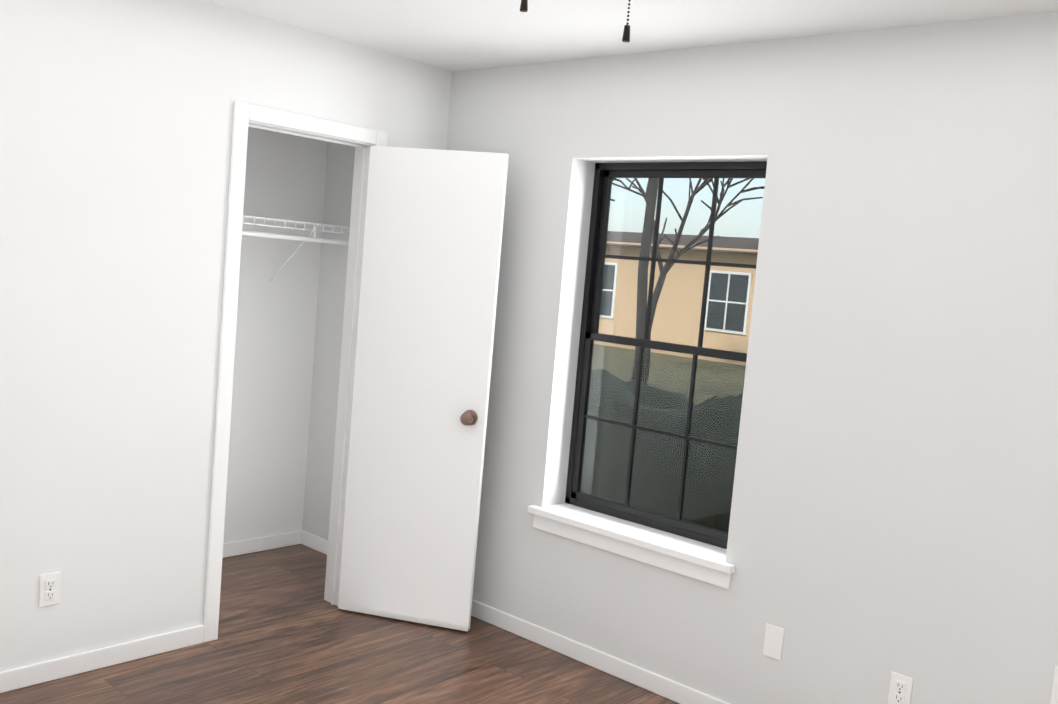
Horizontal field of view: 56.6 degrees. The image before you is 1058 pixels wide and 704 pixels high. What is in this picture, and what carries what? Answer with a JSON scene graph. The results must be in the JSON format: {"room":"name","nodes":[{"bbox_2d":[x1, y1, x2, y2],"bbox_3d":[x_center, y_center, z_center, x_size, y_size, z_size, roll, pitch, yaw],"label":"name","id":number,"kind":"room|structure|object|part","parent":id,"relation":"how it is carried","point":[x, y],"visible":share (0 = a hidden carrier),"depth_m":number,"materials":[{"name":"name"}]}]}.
{"room":"empty bedroom","nodes":[
{"label":"empty bedroom","id":0,"kind":"room"},
{"bbox_2d":[0,0,451,671],"bbox_3d":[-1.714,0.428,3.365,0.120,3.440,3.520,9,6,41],"label":"wall","id":1,"kind":"structure","parent":0,"point":[116,120],"depth_m":3.48,"materials":[{"name":"paint"}]},
{"bbox_2d":[39,572,60,606],"bbox_3d":[-1.659,0.823,3.400,0.010,0.114,0.070,9,6,41],"label":"electrical outlet","id":2,"kind":"object","parent":1,"relation":"attached to","point":[49,590],"visible":1,"depth_m":3.40,"materials":[{"name":"white plastic"}]},
{"bbox_2d":[0,624,203,692],"bbox_3d":[-2.049,1.117,3.013,0.013,0.074,2.299,9,6,41],"label":"baseboard","id":3,"kind":"structure","parent":1,"relation":"attached to","point":[44,671],"depth_m":3.55,"materials":[{"name":"white paint"}]},
{"bbox_2d":[203,101,387,642],"bbox_3d":[-0.995,0.091,4.101,0.138,2.107,0.744,9,6,41],"label":"door frame","id":4,"kind":"structure","parent":1,"relation":"attached to","point":[244,114],"depth_m":3.89,"materials":[{"name":"white paint"}]},
{"bbox_2d":[338,146,508,630],"bbox_3d":[-0.468,0.159,4.205,0.610,2.028,0.167,6,5,13],"label":"door leaf","id":5,"kind":"structure","parent":1,"relation":"in","point":[433,230],"depth_m":4.18,"materials":[{"name":"white paint"}]},
{"bbox_3d":[-0.243,0.275,4.157,0.066,0.066,0.167,6,5,13],"label":"knob","id":6,"kind":"part","parent":5,"relation":"part of","materials":[{"name":"brown metal"}]},
{"bbox_2d":[223,127,327,542],"bbox_3d":[-2.300,-0.176,3.962,0.120,2.440,3.400,9,6,41],"label":"wall","id":7,"kind":"structure","parent":0,"point":[285,176],"depth_m":5.01,"materials":[{"name":"paint"}]},
{"bbox_2d":[222,530,302,557],"bbox_3d":[-1.785,1.001,4.652,0.013,0.074,1.700,9,6,41],"label":"baseboard","id":8,"kind":"structure","parent":7,"relation":"attached to","point":[241,547],"depth_m":5.09,"materials":[{"name":"white paint"}]},
{"bbox_2d":[242,215,349,281],"bbox_3d":[-1.512,-0.479,4.396,0.398,0.305,1.692,9,6,41],"label":"closet shelf","id":9,"kind":"object","parent":7,"relation":"attached to","point":[292,237],"visible":0.31,"depth_m":4.65,"materials":[{"name":"white metal"}]},
{"bbox_2d":[0,544,678,703],"bbox_3d":[-0.279,1.442,2.123,6.030,0.120,3.920,9,6,41],"label":"floor","id":10,"kind":"structure","parent":0,"point":[288,633],"depth_m":3.81,"materials":[{"name":"brown wood"}]},
{"bbox_2d":[203,0,1057,71],"bbox_3d":[0.327,-1.037,1.561,4.980,0.120,3.920,9,6,41],"label":"ceiling","id":11,"kind":"structure","parent":0,"point":[455,35],"depth_m":3.44,"materials":[{"name":"paint"}]},
{"bbox_2d":[520,0,630,41],"bbox_3d":[0.107,-0.784,1.713,1.062,0.444,1.071,9,6,41],"label":"fan","id":12,"kind":"object","parent":11,"relation":"hanging from","point":[524,8],"visible":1,"depth_m":1.76,"materials":[{"name":"black metal"}]},
{"bbox_2d":[302,11,1057,703],"bbox_3d":[1.011,0.151,3.439,5.800,2.440,0.220,9,6,41],"label":"wall","id":13,"kind":"structure","parent":0,"point":[894,501],"depth_m":3.29,"materials":[{"name":"paint"}]},
{"bbox_2d":[301,531,327,554],"bbox_3d":[-0.935,1.042,5.025,0.767,0.074,0.013,9,6,41],"label":"baseboard","id":14,"kind":"structure","parent":13,"relation":"attached to","point":[315,542],"depth_m":5.19,"materials":[{"name":"white paint"}]},
{"bbox_2d":[471,599,729,703],"bbox_3d":[1.172,1.381,3.151,4.647,0.074,0.013,9,6,41],"label":"baseboard","id":15,"kind":"structure","parent":13,"relation":"attached to","point":[670,689],"depth_m":3.95,"materials":[{"name":"white paint"}]},
{"bbox_2d":[527,503,734,588],"bbox_3d":[0.416,0.753,3.900,0.977,0.095,0.192,9,6,41],"label":"window sill","id":16,"kind":"structure","parent":13,"relation":"attached to","point":[695,559],"depth_m":3.83,"materials":[{"name":"white paint"}]},
{"bbox_2d":[565,161,766,548],"bbox_3d":[0.568,-0.019,3.930,0.887,1.460,0.065,9,6,41],"label":"window","id":17,"kind":"structure","parent":13,"relation":"in","point":[605,174],"depth_m":4.00,"materials":[{"name":"black"}]},
{"bbox_2d":[581,341,744,530],"bbox_3d":[0.554,0.329,3.978,0.831,0.702,0.001,9,6,41],"label":"screen","id":18,"kind":"object","parent":17,"relation":"attached to","point":[653,422],"depth_m":3.98,"materials":[{"name":"black metal"}]},
{"bbox_2d":[763,623,783,660],"bbox_3d":[0.855,1.014,3.434,0.070,0.114,0.008,9,6,41],"label":"wall plate","id":19,"kind":"object","parent":13,"relation":"attached to","point":[773,641],"visible":1,"depth_m":3.43,"materials":[{"name":"white plastic"}]},
{"bbox_2d":[887,671,912,703],"bbox_3d":[1.186,1.088,3.138,0.070,0.114,0.010,9,6,41],"label":"outlet","id":20,"kind":"object","parent":13,"relation":"attached to","point":[907,681],"depth_m":3.14,"materials":[{"name":"white plastic"}]},
{"bbox_2d":[1050,666,1057,703],"bbox_3d":[1.540,0.969,2.818,0.070,0.114,0.016,9,6,41],"label":"outlet","id":21,"kind":"object","parent":13,"relation":"attached to","point":[1054,696],"visible":1,"depth_m":2.84,"materials":[{"name":"white plastic"}]},
{"label":"outside","id":22,"kind":"structure","parent":0,"visible":0},
{"bbox_2d":[591,344,745,403],"bbox_3d":[2.764,0.340,23.964,110.000,0.200,100.000,9,6,41],"label":"ground","id":23,"kind":"structure","parent":22,"point":[669,380],"depth_m":21.96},
{"bbox_2d":[631,178,658,380],"bbox_3d":[0.365,-3.353,7.788,9.986,9.476,10.049,9,6,41],"label":"tree","id":24,"kind":"object","parent":23,"relation":"on","point":[640,290],"depth_m":7.62,"materials":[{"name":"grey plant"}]},
{"bbox_2d":[575,369,742,548],"bbox_3d":[-1.001,0.650,7.739,12.635,1.757,2.522,9,6,41],"label":"hedge","id":25,"kind":"object","parent":23,"relation":"on","point":[617,414],"depth_m":5.12,"materials":[{"name":"green plant"}]},
{"bbox_2d":[594,241,757,365],"bbox_3d":[4.549,-1.835,32.399,21.000,3.000,9.000,9,6,41],"label":"house","id":26,"kind":"structure","parent":23,"relation":"on","point":[695,255],"depth_m":26.82,"materials":[{"name":"stucco"},{"name":"roof shingles"},{"name":"paint"}]},
{"bbox_2d":[606,231,758,254],"bbox_3d":[4.695,-3.538,32.254,22.000,0.670,10.000,9,6,41],"label":"roof","id":27,"kind":"structure","parent":26,"relation":"on","point":[718,241],"depth_m":28.90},
{"bbox_2d":[612,178,764,383],"bbox_3d":[3.056,-2.844,17.816,7.978,7.229,5.645,9,6,41],"label":"tree","id":28,"kind":"object","parent":23,"relation":"on","point":[656,294],"depth_m":17.74,"materials":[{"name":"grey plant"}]}
]}

